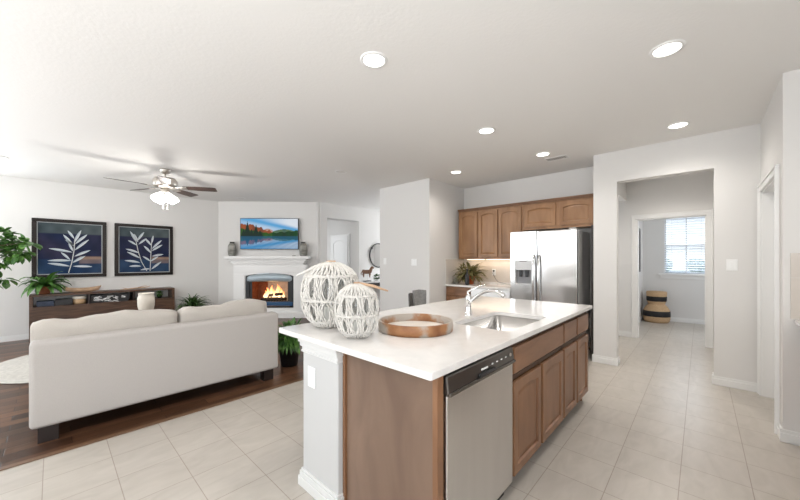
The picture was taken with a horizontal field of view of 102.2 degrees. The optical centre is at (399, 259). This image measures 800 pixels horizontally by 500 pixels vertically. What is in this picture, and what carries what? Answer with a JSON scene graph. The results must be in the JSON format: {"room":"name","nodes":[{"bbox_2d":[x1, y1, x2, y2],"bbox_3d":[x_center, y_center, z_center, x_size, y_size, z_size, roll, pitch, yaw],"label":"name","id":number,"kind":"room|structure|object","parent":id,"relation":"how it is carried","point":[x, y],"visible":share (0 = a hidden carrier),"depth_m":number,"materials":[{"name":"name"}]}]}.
{"room":"open-plan kitchen","nodes":[
{"label":"open-plan kitchen","id":0,"kind":"room"},
{"bbox_2d":[0,175,217,336],"bbox_3d":[-6.333,-0.020,5.612,0.120,2.740,6.200,0,0,43],"label":"wall","id":1,"kind":"structure","parent":0,"point":[194,222],"depth_m":6.26,"materials":[{"name":"white paint"}]},
{"bbox_2d":[0,334,28,341],"bbox_3d":[-6.325,1.302,5.522,0.015,0.095,5.880,0,0,43],"label":"baseboard","id":2,"kind":"structure","parent":1,"relation":"attached to","point":[21,336],"depth_m":5.39,"materials":[{"name":"white"}]},
{"bbox_2d":[32,218,106,277],"bbox_3d":[-5.978,-0.204,5.873,0.044,1.041,0.952,0,0,43],"label":"framed picture","id":3,"kind":"object","parent":1,"relation":"attached to","point":[76,248],"visible":1,"depth_m":5.85,"materials":[{"name":"blue paper"}]},
{"bbox_2d":[114,223,172,275],"bbox_3d":[-5.250,-0.203,6.657,0.044,1.039,0.953,0,0,43],"label":"framed picture","id":4,"kind":"object","parent":1,"relation":"attached to","point":[139,249],"visible":1,"depth_m":6.63,"materials":[{"name":"brown metal"}]},
{"bbox_2d":[0,304,379,466],"bbox_3d":[-2.535,1.380,6.519,6.010,0.060,12.700,0,0,43],"label":"floor","id":5,"kind":"structure","parent":0,"point":[18,442],"depth_m":2.90,"materials":[{"name":"brown wood"}]},
{"bbox_2d":[0,355,28,383],"bbox_3d":[-4.256,1.343,4.528,2.040,0.011,2.040,0,0,43],"label":"round rug","id":6,"kind":"object","parent":5,"relation":"on","point":[16,370],"visible":0.12,"depth_m":3.88,"materials":[{"name":"white carpet"}]},
{"bbox_3d":[-3.874,1.134,4.829,0.650,0.408,0.900,0,0,43],"label":"coffee table","id":7,"kind":"object","parent":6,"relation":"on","visible":0},
{"bbox_2d":[137,292,154,309],"bbox_3d":[-3.878,0.716,4.935,0.216,0.427,0.216,0,0,43],"label":"vase","id":8,"kind":"object","parent":7,"relation":"on","point":[145,301],"visible":0.82,"depth_m":4.86,"materials":[{"name":"ceramic"}]},
{"bbox_2d":[0,226,42,288],"bbox_3d":[-5.764,0.415,4.539,0.782,1.871,0.906,0,0,29],"label":"ficus tree","id":9,"kind":"object","parent":5,"relation":"on","point":[14,257],"visible":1,"depth_m":4.65,"materials":[{"name":"green plant"}]},
{"bbox_2d":[29,287,174,342],"bbox_3d":[-5.499,0.964,6.114,0.380,0.772,1.990,0,0,43],"label":"base cabinet","id":10,"kind":"object","parent":5,"relation":"on","point":[73,311],"visible":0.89,"depth_m":5.79,"materials":[{"name":"brown wood"}]},
{"bbox_2d":[36,300,53,306],"bbox_3d":[-6.032,0.737,5.496,0.220,0.084,0.200,0,0,43],"label":"storage box","id":11,"kind":"object","parent":10,"relation":"on","point":[43,303],"visible":1,"depth_m":5.42,"materials":[{"name":"blue fabric"}]},
{"bbox_2d":[19,271,71,296],"bbox_3d":[-5.943,0.401,5.454,0.558,0.421,0.661,0,0,43],"label":"potted plant","id":12,"kind":"object","parent":10,"relation":"on","point":[43,285],"visible":0.98,"depth_m":5.41,"materials":[{"name":"green plant"}]},
{"bbox_2d":[55,298,72,305],"bbox_3d":[-5.897,0.730,5.664,0.250,0.100,0.210,0,0,43],"label":"media box","id":13,"kind":"object","parent":10,"relation":"on","point":[61,301],"visible":1,"depth_m":5.58,"materials":[{"name":"black plastic"}]},
{"bbox_2d":[72,295,86,303],"bbox_3d":[-5.731,0.710,5.776,0.180,0.140,0.180,0,0,43],"label":"round pot","id":14,"kind":"object","parent":10,"relation":"on","point":[81,299],"visible":0.99,"depth_m":5.72,"materials":[{"name":"beige wicker"}]},
{"bbox_2d":[63,285,100,292],"bbox_3d":[-5.696,0.522,5.798,0.150,0.110,0.500,0,0,43],"label":"wooden bowl","id":15,"kind":"object","parent":10,"relation":"on","point":[87,289],"visible":0.94,"depth_m":5.75,"materials":[{"name":"brown wood"}]},
{"bbox_2d":[33,296,171,308],"bbox_3d":[-5.499,0.792,6.114,0.380,0.025,1.910,0,0,43],"label":"shelf","id":16,"kind":"object","parent":10,"relation":"attached to","point":[167,298],"depth_m":5.87,"materials":[{"name":"brown wood"}]},
{"bbox_2d":[90,293,128,302],"bbox_3d":[-5.454,0.710,6.072,0.142,0.150,0.530,0,0,43],"label":"patterned box","id":17,"kind":"object","parent":10,"relation":"on","point":[94,298],"visible":1,"depth_m":6.01,"materials":[{"name":"black plastic"}]},
{"bbox_2d":[120,285,148,289],"bbox_3d":[-5.188,0.540,6.336,0.462,0.066,0.058,0,0,-45],"label":"branch","id":18,"kind":"object","parent":10,"relation":"on","point":[146,285],"visible":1,"depth_m":6.33,"materials":[{"name":"brown wood"}]},
{"bbox_2d":[155,291,163,297],"bbox_3d":[-4.954,0.702,6.653,0.161,0.156,0.160,0,0,43],"label":"shelf plant","id":19,"kind":"object","parent":10,"relation":"on","point":[159,294],"visible":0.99,"depth_m":6.62,"materials":[{"name":"green plant"}]},
{"bbox_2d":[29,299,277,443],"bbox_3d":[-2.365,0.897,3.314,0.978,0.907,1.865,0,0,43],"label":"sofa","id":20,"kind":"object","parent":5,"relation":"on","point":[97,363],"visible":1,"depth_m":2.77,"materials":[{"name":"fabric"}]},
{"bbox_2d":[30,309,176,341],"bbox_3d":[-2.519,0.675,2.824,0.229,0.450,0.938,0,0,43],"label":"cushion","id":21,"kind":"object","parent":20,"relation":"on","point":[123,319],"depth_m":2.71,"materials":[{"name":"fabric"}]},
{"bbox_2d":[177,299,266,322],"bbox_3d":[-1.895,0.671,3.496,0.229,0.456,0.858,0,0,43],"label":"cushion","id":22,"kind":"object","parent":20,"relation":"on","point":[244,306],"depth_m":3.40,"materials":[{"name":"fabric"}]},
{"bbox_2d":[175,293,211,308],"bbox_3d":[-4.377,1.034,6.951,0.849,0.632,0.735,0,0,43],"label":"potted plant","id":23,"kind":"object","parent":5,"relation":"on","point":[194,301],"visible":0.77,"depth_m":6.83,"materials":[{"name":"green plant"}]},
{"bbox_2d":[224,256,310,317],"bbox_3d":[-3.073,0.630,7.725,1.910,1.440,0.688,0,0,-2],"label":"fireplace","id":24,"kind":"object","parent":5,"relation":"on","point":[281,293],"visible":0.91,"depth_m":7.51,"materials":[{"name":"white"}]},
{"bbox_2d":[228,242,235,255],"bbox_3d":[-3.934,-0.258,7.565,0.184,0.335,0.184,0,0,43],"label":"stone vase","id":25,"kind":"object","parent":24,"relation":"on","point":[231,247],"visible":0.96,"depth_m":7.50,"materials":[{"name":"grey stone"}]},
{"bbox_2d":[224,256,310,264],"bbox_3d":[-3.068,0.010,7.545,1.910,0.200,0.327,0,0,-2],"label":"mantel shelf","id":26,"kind":"object","parent":24,"relation":"attached to","point":[235,260],"depth_m":7.45,"materials":[{"name":"white wood"}]},
{"bbox_2d":[247,273,291,281],"bbox_3d":[-3.036,0.407,7.496,1.070,0.195,0.061,0,0,-2],"label":"hood","id":27,"kind":"object","parent":24,"relation":"attached to","point":[266,277],"depth_m":7.50,"materials":[{"name":"silver metal"}]},
{"bbox_2d":[299,242,306,255],"bbox_3d":[-2.279,-0.258,7.611,0.184,0.335,0.184,0,0,43],"label":"stone vase","id":28,"kind":"object","parent":24,"relation":"on","point":[303,247],"visible":0.96,"depth_m":7.54,"materials":[{"name":"grey stone"}]},
{"bbox_2d":[278,317,301,366],"bbox_3d":[-1.425,1.044,4.169,0.539,0.612,0.568,0,0,43],"label":"potted plant","id":29,"kind":"object","parent":5,"relation":"on","point":[288,347],"visible":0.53,"depth_m":4.05,"materials":[{"name":"green plant"}]},
{"bbox_2d":[359,280,379,311],"bbox_3d":[-0.509,0.958,8.909,0.435,0.785,1.640,0,0,43],"label":"table","id":30,"kind":"object","parent":5,"relation":"on","point":[377,283],"visible":0.16,"depth_m":8.49,"materials":[{"name":"white"}]},
{"bbox_2d":[361,266,373,281],"bbox_3d":[-0.864,0.361,8.538,0.324,0.407,0.183,0,0,-25],"label":"horse figurine","id":31,"kind":"object","parent":30,"relation":"on","point":[369,271],"visible":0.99,"depth_m":8.49,"materials":[{"name":"brown wood"}]},
{"bbox_2d":[373,274,379,280],"bbox_3d":[-0.616,0.461,8.668,0.247,0.222,0.234,0,0,43],"label":"succulent","id":32,"kind":"object","parent":30,"relation":"on","point":[375,275],"visible":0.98,"depth_m":8.63,"materials":[{"name":"green plant"}]},
{"bbox_2d":[218,202,320,312],"bbox_3d":[-3.104,-0.020,7.769,2.423,2.740,0.120,0,0,-2],"label":"wall","id":33,"kind":"structure","parent":0,"point":[229,213],"depth_m":7.70,"materials":[{"name":"white paint"}]},
{"bbox_2d":[240,218,298,248],"bbox_3d":[-3.081,-0.618,7.659,1.360,0.735,0.101,0,0,-2],"label":"television","id":34,"kind":"object","parent":33,"relation":"attached to","point":[255,233],"visible":1,"depth_m":7.61,"materials":[{"name":"multicoloured glass"}]},
{"bbox_2d":[327,219,351,298],"bbox_3d":[-1.860,-0.020,9.728,2.030,2.740,0.120,0,0,43],"label":"wall","id":35,"kind":"structure","parent":0,"point":[334,227],"depth_m":9.62,"materials":[{"name":"white paint"}]},
{"bbox_2d":[331,236,347,303],"bbox_3d":[-1.806,0.330,9.529,0.780,2.020,0.092,0,0,43],"label":"door","id":36,"kind":"structure","parent":35,"relation":"in","point":[339,245],"depth_m":9.51,"materials":[{"name":"white wood"}]},
{"bbox_2d":[330,234,349,288],"bbox_3d":[-1.782,0.299,9.555,0.922,2.101,0.027,0,0,43],"label":"trim","id":37,"kind":"structure","parent":35,"relation":"attached to","point":[341,235],"depth_m":9.29,"materials":[{"name":"white wood"}]},
{"bbox_2d":[316,202,379,313],"bbox_3d":[-0.775,-0.020,9.184,0.300,2.740,3.800,0,0,43],"label":"wall","id":38,"kind":"structure","parent":0,"point":[365,222],"depth_m":8.66,"materials":[{"name":"white paint"}]},
{"bbox_2d":[369,243,379,267],"bbox_3d":[-0.600,-0.130,9.116,0.060,0.692,0.692,0,0,43],"label":"round mirror","id":39,"kind":"object","parent":38,"relation":"attached to","point":[374,255],"visible":0.54,"depth_m":9.04,"materials":[{"name":"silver metal"}]},
{"bbox_2d":[0,0,799,210],"bbox_3d":[-0.836,-1.440,4.940,10.650,0.100,12.700,0,0,43],"label":"ceiling","id":40,"kind":"structure","parent":0,"point":[252,100],"depth_m":2.56,"materials":[{"name":"white paint"}]},
{"bbox_2d":[103,168,216,208],"bbox_3d":[-3.616,-1.087,4.928,1.364,0.605,1.342,0,0,43],"label":"ceiling fan","id":41,"kind":"object","parent":40,"relation":"hanging from","point":[164,183],"visible":1,"depth_m":4.92,"materials":[{"name":"silver metal"}]},
{"bbox_2d":[360,51,387,68],"bbox_3d":[-0.181,-1.385,2.244,0.190,0.008,0.190,0,0,43],"label":"recessed light","id":42,"kind":"object","parent":40,"relation":"in","point":[371,59],"visible":1,"depth_m":2.23,"materials":[{"name":"white plastic"}]},
{"bbox_2d":[363,54,383,66],"bbox_3d":[-0.181,-1.387,2.244,0.146,0.004,0.146,0,0,43],"label":"diffuser","id":43,"kind":"object","parent":42,"relation":"attached to","point":[369,60],"depth_m":2.24,"materials":[{"name":"white plastic"}]},
{"bbox_2d":[450,170,461,173],"bbox_3d":[0.885,-1.385,5.102,0.190,0.008,0.190,0,0,43],"label":"recessed light","id":44,"kind":"object","parent":40,"relation":"in","point":[455,171],"visible":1,"depth_m":5.11,"materials":[{"name":"white plastic"}]},
{"bbox_2d":[477,127,495,133],"bbox_3d":[0.929,-1.385,3.467,0.190,0.008,0.190,0,0,43],"label":"recessed light","id":45,"kind":"object","parent":40,"relation":"in","point":[486,130],"visible":1,"depth_m":3.46,"materials":[{"name":"white"}]},
{"bbox_2d":[480,128,493,133],"bbox_3d":[0.929,-1.387,3.467,0.146,0.004,0.146,0,0,43],"label":"diffuser","id":46,"kind":"object","parent":45,"relation":"attached to","point":[483,130],"depth_m":3.45,"materials":[{"name":"white plastic"}]},
{"bbox_2d":[535,152,550,156],"bbox_3d":[1.875,-1.385,4.236,0.190,0.008,0.190,0,0,43],"label":"recessed light","id":47,"kind":"object","parent":40,"relation":"in","point":[540,154],"visible":1,"depth_m":4.24,"materials":[{"name":"white plastic"}]},
{"bbox_2d":[544,154,569,161],"bbox_3d":[2.138,-1.386,4.402,0.280,0.008,0.160,0,0,43],"label":"ceiling vent","id":48,"kind":"object","parent":40,"relation":"in","point":[565,156],"visible":1,"depth_m":4.40,"materials":[{"name":"white metal"}]},
{"bbox_2d":[649,39,685,58],"bbox_3d":[1.759,-1.385,2.128,0.190,0.008,0.190,0,0,43],"label":"recessed light","id":49,"kind":"object","parent":40,"relation":"in","point":[668,48],"visible":1,"depth_m":2.12,"materials":[{"name":"white plastic"}]},
{"bbox_2d":[653,43,681,56],"bbox_3d":[1.759,-1.387,2.128,0.146,0.004,0.146,0,0,43],"label":"diffuser","id":50,"kind":"object","parent":49,"relation":"attached to","point":[664,49],"depth_m":2.13,"materials":[{"name":"white plastic"}]},
{"bbox_2d":[666,121,689,128],"bbox_3d":[2.863,-1.385,3.326,0.190,0.008,0.190,0,0,43],"label":"recessed light","id":51,"kind":"object","parent":40,"relation":"in","point":[681,124],"visible":1,"depth_m":3.32,"materials":[{"name":"white plastic"}]},
{"bbox_2d":[669,123,686,127],"bbox_3d":[2.863,-1.387,3.326,0.146,0.004,0.146,0,0,43],"label":"diffuser","id":52,"kind":"object","parent":51,"relation":"attached to","point":[675,125],"depth_m":3.33,"materials":[{"name":"white"}]},
{"bbox_2d":[0,319,799,499],"bbox_3d":[1.366,1.380,2.895,4.640,0.060,12.700,0,0,43],"label":"floor","id":53,"kind":"structure","parent":0,"point":[654,424],"depth_m":2.28,"materials":[{"name":"beige tile"}]},
{"bbox_2d":[0,377,303,470],"bbox_3d":[-2.023,1.347,2.671,0.050,0.007,7.560,0,0,43],"label":"trim","id":54,"kind":"structure","parent":53,"relation":"on","point":[300,379],"depth_m":2.56,"materials":[{"name":"brown wood"}]},
{"bbox_2d":[298,339,343,499],"bbox_3d":[0.358,0.908,2.710,0.393,0.884,2.442,0,0,43],"label":"wall","id":55,"kind":"structure","parent":53,"relation":"on","point":[321,475],"depth_m":1.80,"materials":[{"name":"grey paint"}]},
{"bbox_2d":[308,366,314,388],"bbox_3d":[-0.516,0.682,1.879,0.072,0.118,0.009,0,0,43],"label":"power outlet","id":56,"kind":"object","parent":55,"relation":"attached to","point":[311,371],"visible":1,"depth_m":1.87,"materials":[{"name":"white plastic"}]},
{"bbox_2d":[279,296,591,380],"bbox_3d":[0.534,0.450,2.588,1.229,0.030,2.542,0,0,43],"label":"countertop","id":57,"kind":"structure","parent":55,"relation":"on","point":[431,358],"depth_m":1.84,"materials":[{"name":"white stone"}]},
{"bbox_2d":[297,260,359,327],"bbox_3d":[-0.464,0.217,2.120,0.385,0.431,0.410,0,0,43],"label":"lantern","id":58,"kind":"object","parent":57,"relation":"on","point":[318,319],"visible":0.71,"depth_m":2.00,"materials":[{"name":"white wicker"}]},
{"bbox_2d":[324,305,334,324],"bbox_3d":[-0.455,0.363,2.130,0.093,0.120,0.093,0,0,43],"label":"candle","id":59,"kind":"object","parent":58,"relation":"on","point":[326,312],"depth_m":2.09,"materials":[{"name":"white wax"}]},
{"bbox_2d":[334,282,387,337],"bbox_3d":[-0.239,0.278,1.833,0.265,0.310,0.253,0,0,-33],"label":"lantern","id":60,"kind":"object","parent":57,"relation":"on","point":[355,325],"visible":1,"depth_m":1.75,"materials":[{"name":"white wicker"}]},
{"bbox_2d":[352,319,361,335],"bbox_3d":[-0.244,0.381,1.830,0.061,0.084,0.061,0,0,43],"label":"candle","id":61,"kind":"object","parent":60,"relation":"on","point":[354,322],"depth_m":1.80,"materials":[{"name":"white wax"}]},
{"bbox_2d":[378,313,452,337],"bbox_3d":[0.097,0.404,2.030,0.468,0.062,0.468,0,0,43],"label":"round tray","id":62,"kind":"object","parent":57,"relation":"on","point":[408,325],"visible":1,"depth_m":1.93,"materials":[{"name":"brown wood"}]},
{"bbox_2d":[388,321,441,325],"bbox_3d":[0.097,0.426,2.030,0.430,0.008,0.430,0,0,43],"label":"tray","id":63,"kind":"object","parent":62,"relation":"on","point":[401,323],"depth_m":2.15,"materials":[{"name":"white wood"}]},
{"bbox_2d":[465,284,505,315],"bbox_3d":[0.660,0.311,2.452,0.338,0.248,0.121,0,0,43],"label":"kitchen faucet","id":64,"kind":"object","parent":57,"relation":"on","point":[469,299],"visible":1,"depth_m":2.50,"materials":[{"name":"silver metal"}]},
{"bbox_2d":[463,315,538,330],"bbox_3d":[0.743,0.554,2.351,0.436,0.181,0.709,0,0,43],"label":"sink","id":65,"kind":"object","parent":57,"relation":"in","point":[496,322],"visible":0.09,"depth_m":2.64,"materials":[{"name":"silver metal"}]},
{"bbox_2d":[343,353,442,499],"bbox_3d":[-0.062,0.908,1.541,0.620,0.884,0.042,0,0,42],"label":"island end panel","id":66,"kind":"object","parent":53,"relation":"on","point":[393,419],"visible":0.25,"depth_m":1.51,"materials":[{"name":"brown wood"}]},
{"bbox_2d":[408,289,425,306],"bbox_3d":[0.283,0.859,3.860,0.380,0.985,0.380,0,0,43],"label":"counter stool","id":67,"kind":"object","parent":53,"relation":"on","point":[418,297],"visible":0.31,"depth_m":4.00,"materials":[{"name":"grey fabric"}]},
{"bbox_2d":[446,286,470,300],"bbox_3d":[1.217,0.908,5.885,0.500,0.884,0.621,0,0,43],"label":"base cabinet","id":68,"kind":"object","parent":53,"relation":"on","point":[452,292],"visible":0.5,"depth_m":5.68,"materials":[{"name":"brown wood"}]},
{"bbox_2d":[445,281,510,289],"bbox_3d":[1.484,0.432,5.634,1.216,0.065,0.654,0,0,43],"label":"countertop","id":69,"kind":"structure","parent":68,"relation":"on","point":[488,285],"depth_m":5.59,"materials":[{"name":"white stone"}]},
{"bbox_2d":[453,277,459,283],"bbox_3d":[1.029,0.374,5.911,0.120,0.120,0.120,0,0,43],"label":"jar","id":70,"kind":"object","parent":69,"relation":"on","point":[456,282],"visible":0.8,"depth_m":5.87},
{"bbox_2d":[465,269,468,284],"bbox_3d":[1.161,0.294,5.583,0.076,0.280,0.076,0,0,43],"label":"bottle","id":71,"kind":"object","parent":69,"relation":"on","point":[466,274],"visible":0.97,"depth_m":5.55,"materials":[{"name":"black glass"}]},
{"bbox_2d":[452,262,486,283],"bbox_3d":[1.294,0.230,5.809,0.669,0.409,0.611,0,0,43],"label":"potted plant","id":72,"kind":"object","parent":69,"relation":"on","point":[472,272],"visible":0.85,"depth_m":5.78,"materials":[{"name":"green plant"}]},
{"bbox_2d":[443,346,515,499],"bbox_3d":[0.194,0.910,1.791,0.651,0.880,0.656,0,0,43],"label":"dishwasher","id":73,"kind":"object","parent":53,"relation":"on","point":[477,396],"visible":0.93,"depth_m":1.54,"materials":[{"name":"silver metal"}]},
{"bbox_2d":[471,288,510,297],"bbox_3d":[1.653,0.899,5.467,0.700,0.862,0.640,0,0,43],"label":"appliance","id":74,"kind":"object","parent":53,"relation":"on","point":[476,291],"visible":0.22,"depth_m":5.24,"materials":[{"name":"grey"}]},
{"bbox_2d":[510,323,562,476],"bbox_3d":[0.727,0.908,2.380,0.630,0.884,0.927,0,0,43],"label":"base cabinet","id":75,"kind":"object","parent":53,"relation":"on","point":[537,371],"visible":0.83,"depth_m":2.08,"materials":[{"name":"brown wood"}]},
{"bbox_2d":[511,228,589,349],"bbox_3d":[2.232,0.453,4.841,0.920,1.775,0.749,0,0,43],"label":"refrigerator","id":76,"kind":"object","parent":53,"relation":"on","point":[547,265],"visible":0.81,"depth_m":4.58,"materials":[{"name":"grey metal"}]},
{"bbox_2d":[561,312,587,417],"bbox_3d":[1.301,0.908,2.998,0.630,0.884,0.756,0,0,43],"label":"base cabinet","id":77,"kind":"object","parent":53,"relation":"on","point":[574,347],"visible":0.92,"depth_m":2.73,"materials":[{"name":"brown wood"}]},
{"bbox_2d":[591,225,592,359],"bbox_3d":[2.760,0.438,4.529,0.022,1.824,0.533,0,0,43],"label":"end panel","id":78,"kind":"object","parent":53,"relation":"on","point":[591,225],"visible":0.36,"depth_m":4.34,"materials":[{"name":"black wood"}]},
{"bbox_2d":[643,291,670,322],"bbox_3d":[5.614,1.016,7.069,0.484,0.667,0.484,0,0,43],"label":"woven basket","id":79,"kind":"object","parent":53,"relation":"on","point":[655,311],"visible":1,"depth_m":6.92,"materials":[{"name":"beige wicker"}]},
{"bbox_3d":[2.631,0.908,1.579,0.625,0.884,1.495,0,0,43],"label":"cabinet","id":80,"kind":"object","parent":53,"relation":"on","visible":0},
{"bbox_2d":[794,320,799,326],"bbox_3d":[2.619,0.450,1.591,0.660,0.030,1.497,0,0,43],"label":"countertop","id":81,"kind":"structure","parent":80,"relation":"on","point":[797,322],"depth_m":2.30,"materials":[{"name":"white stone"}]},
{"bbox_2d":[380,178,433,310],"bbox_3d":[0.093,-0.020,5.947,1.220,2.740,0.120,0,0,43],"label":"wall","id":82,"kind":"structure","parent":0,"point":[407,209],"depth_m":5.84,"materials":[{"name":"white paint"}]},
{"bbox_2d":[411,259,416,265],"bbox_3d":[0.245,0.040,5.718,0.118,0.118,0.010,0,0,43],"label":"light switch","id":83,"kind":"object","parent":82,"relation":"attached to","point":[413,261],"visible":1,"depth_m":5.71,"materials":[{"name":"white plastic"}]},
{"bbox_2d":[434,180,463,302],"bbox_3d":[1.769,-0.020,6.943,0.120,2.740,3.620,0,0,43],"label":"wall","id":84,"kind":"structure","parent":0,"point":[448,199],"depth_m":5.81,"materials":[{"name":"white paint"}]},
{"bbox_2d":[446,259,463,283],"bbox_3d":[1.039,0.210,6.059,0.012,0.449,0.612,0,0,43],"label":"backsplash","id":85,"kind":"structure","parent":84,"relation":"attached to","point":[451,264],"depth_m":5.98,"materials":[{"name":"beige tile"}]},
{"bbox_2d":[464,166,592,349],"bbox_3d":[2.151,-0.020,5.554,2.330,2.740,0.135,0,0,43],"label":"wall","id":86,"kind":"structure","parent":0,"point":[577,181],"depth_m":5.36,"materials":[{"name":"white paint"}]},
{"bbox_2d":[458,208,484,259],"bbox_3d":[1.340,-0.462,5.954,0.407,0.920,0.378,0,0,43],"label":"upper cabinet","id":87,"kind":"object","parent":86,"relation":"attached to","point":[468,218],"visible":0.83,"depth_m":5.82,"materials":[{"name":"brown wood"}]},
{"bbox_2d":[464,259,510,282],"bbox_3d":[1.706,0.193,5.867,1.248,0.414,0.012,0,0,43],"label":"backsplash","id":88,"kind":"structure","parent":86,"relation":"attached to","point":[503,267],"depth_m":5.85,"materials":[{"name":"tile"}]},
{"bbox_2d":[492,269,504,283],"bbox_3d":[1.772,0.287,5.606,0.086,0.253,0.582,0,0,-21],"label":"power outlet","id":89,"kind":"object","parent":88,"relation":"attached to","point":[493,270],"visible":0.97,"depth_m":5.84,"materials":[{"name":"white plastic"}]},
{"bbox_2d":[478,202,526,259],"bbox_3d":[1.783,-0.462,5.543,0.798,0.920,0.378,0,0,43],"label":"upper cabinet","id":90,"kind":"object","parent":86,"relation":"attached to","point":[496,222],"visible":0.85,"depth_m":5.44,"materials":[{"name":"brown wood"}]},
{"bbox_2d":[523,193,592,230],"bbox_3d":[2.452,-0.699,4.921,1.024,0.447,0.378,0,0,43],"label":"upper cabinet","id":91,"kind":"object","parent":86,"relation":"attached to","point":[576,211],"visible":0.81,"depth_m":4.79,"materials":[{"name":"brown wood"}]},
{"bbox_2d":[619,182,642,317],"bbox_3d":[4.123,-0.020,5.936,0.140,2.740,4.250,0,0,43],"label":"wall","id":92,"kind":"structure","parent":0,"point":[640,222],"depth_m":7.17,"materials":[{"name":"white paint"}]},
{"bbox_2d":[639,228,640,271],"bbox_3d":[4.964,-0.210,6.745,0.030,0.920,0.600,0,0,43],"label":"framed picture","id":93,"kind":"object","parent":92,"relation":"attached to","point":[639,228],"visible":0.24,"depth_m":6.93,"materials":[{"name":"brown metal"}]},
{"bbox_2d":[619,171,713,347],"bbox_3d":[4.091,-0.020,5.673,2.870,2.740,0.120,0,0,43],"label":"wall","id":94,"kind":"structure","parent":0,"point":[694,191],"depth_m":5.41,"materials":[{"name":"white paint"}]},
{"bbox_2d":[619,330,630,336],"bbox_3d":[3.554,1.302,6.079,1.330,0.095,0.015,0,0,43],"label":"baseboard","id":95,"kind":"structure","parent":94,"relation":"attached to","point":[621,333],"depth_m":5.69,"materials":[{"name":"white paint"}]},
{"bbox_2d":[631,209,712,347],"bbox_3d":[4.448,0.287,5.322,1.022,2.126,0.147,0,0,43],"label":"trim","id":96,"kind":"structure","parent":94,"relation":"attached to","point":[708,214],"depth_m":5.18,"materials":[{"name":"white"}]},
{"bbox_2d":[643,219,704,319],"bbox_3d":[6.428,-0.020,6.777,2.370,2.740,0.120,0,0,43],"label":"wall","id":97,"kind":"structure","parent":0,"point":[685,297],"depth_m":7.21,"materials":[{"name":"white paint"}]},
{"bbox_2d":[659,219,704,279],"bbox_3d":[6.168,-0.273,6.961,0.920,1.375,0.165,0,0,43],"label":"window","id":98,"kind":"structure","parent":97,"relation":"attached to","point":[694,276],"depth_m":7.00,"materials":[{"name":"white"}]},
{"bbox_2d":[665,217,704,273],"bbox_3d":[6.157,-0.337,6.949,0.730,1.243,0.038,0,0,43],"label":"window blind","id":99,"kind":"object","parent":97,"relation":"attached to","point":[671,224],"visible":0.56,"depth_m":6.97,"materials":[{"name":"white plastic"}]},
{"bbox_2d":[670,317,704,324],"bbox_3d":[6.426,1.302,6.687,2.250,0.095,0.015,0,0,43],"label":"baseboard","id":100,"kind":"structure","parent":97,"relation":"attached to","point":[674,319],"depth_m":6.92,"materials":[{"name":"white"}]},
{"bbox_2d":[593,123,760,382],"bbox_3d":[3.164,-0.020,3.838,1.490,2.740,0.130,0,0,43],"label":"wall","id":101,"kind":"structure","parent":0,"point":[734,155],"depth_m":3.48,"materials":[{"name":"white paint"}]},
{"bbox_2d":[592,354,617,365],"bbox_3d":[2.664,1.302,4.203,0.290,0.095,0.015,0,0,43],"label":"baseboard","id":102,"kind":"structure","parent":101,"relation":"attached to","point":[595,358],"depth_m":4.20,"materials":[{"name":"white"}]},
{"bbox_2d":[726,259,737,270],"bbox_3d":[3.513,0.053,3.418,0.085,0.118,0.010,0,0,43],"label":"light switch","id":103,"kind":"object","parent":101,"relation":"attached to","point":[731,264],"visible":1,"depth_m":3.42,"materials":[{"name":"white plastic"}]},
{"bbox_2d":[712,375,756,391],"bbox_3d":[3.525,1.302,3.404,0.340,0.095,0.015,0,0,43],"label":"baseboard","id":104,"kind":"structure","parent":101,"relation":"attached to","point":[717,380],"depth_m":3.40,"materials":[{"name":"white"}]},
{"bbox_2d":[761,80,779,187],"bbox_3d":[4.016,-0.020,3.572,0.120,2.740,3.060,0,0,43],"label":"wall","id":105,"kind":"structure","parent":0,"point":[770,123],"depth_m":2.78,"materials":[{"name":"white paint"}]},
{"bbox_2d":[757,164,779,433],"bbox_3d":[3.311,0.303,2.848,0.127,2.093,1.046,0,0,43],"label":"trim","id":106,"kind":"structure","parent":105,"relation":"attached to","point":[768,198],"depth_m":3.17,"materials":[{"name":"white"}]},
{"bbox_2d":[777,423,781,439],"bbox_3d":[2.880,1.302,2.450,0.015,0.095,0.110,0,0,43],"label":"baseboard","id":107,"kind":"structure","parent":105,"relation":"attached to","point":[779,425],"depth_m":2.45,"materials":[{"name":"white paint"}]},
{"bbox_2d":[780,69,799,432],"bbox_3d":[3.197,-0.020,2.162,0.840,2.740,0.120,0,0,43],"label":"wall","id":108,"kind":"structure","parent":0,"point":[789,81],"depth_m":2.38,"materials":[{"name":"white paint"}]},
{"bbox_2d":[780,428,799,445],"bbox_3d":[2.882,1.302,2.363,0.135,0.095,0.015,0,0,43],"label":"baseboard","id":109,"kind":"structure","parent":108,"relation":"attached to","point":[787,436],"depth_m":2.37,"materials":[{"name":"white"}]},
{"bbox_2d":[790,253,799,319],"bbox_3d":[3.119,0.192,2.143,0.678,0.484,0.012,0,0,43],"label":"backsplash","id":110,"kind":"structure","parent":108,"relation":"attached to","point":[794,257],"depth_m":2.35,"materials":[{"name":"tile"}]},
{"label":"outside","id":111,"kind":"structure","parent":0,"visible":0},
{"bbox_3d":[22.957,1.600,26.173,30.000,0.100,50.400,0,0,43],"label":"ground","id":112,"kind":"structure","parent":111,"visible":0},
{"bbox_2d":[666,259,672,271],"bbox_3d":[33.683,0.649,41.237,1.822,1.985,1.723,0,0,43],"label":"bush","id":113,"kind":"object","parent":112,"relation":"on","point":[666,259],"visible":0.15,"depth_m":40.63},
{"bbox_2d":[687,259,704,271],"bbox_3d":[35.581,0.663,38.703,1.662,1.967,1.816,0,0,-5],"label":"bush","id":114,"kind":"object","parent":112,"relation":"on","point":[689,262],"visible":0.65,"depth_m":38.23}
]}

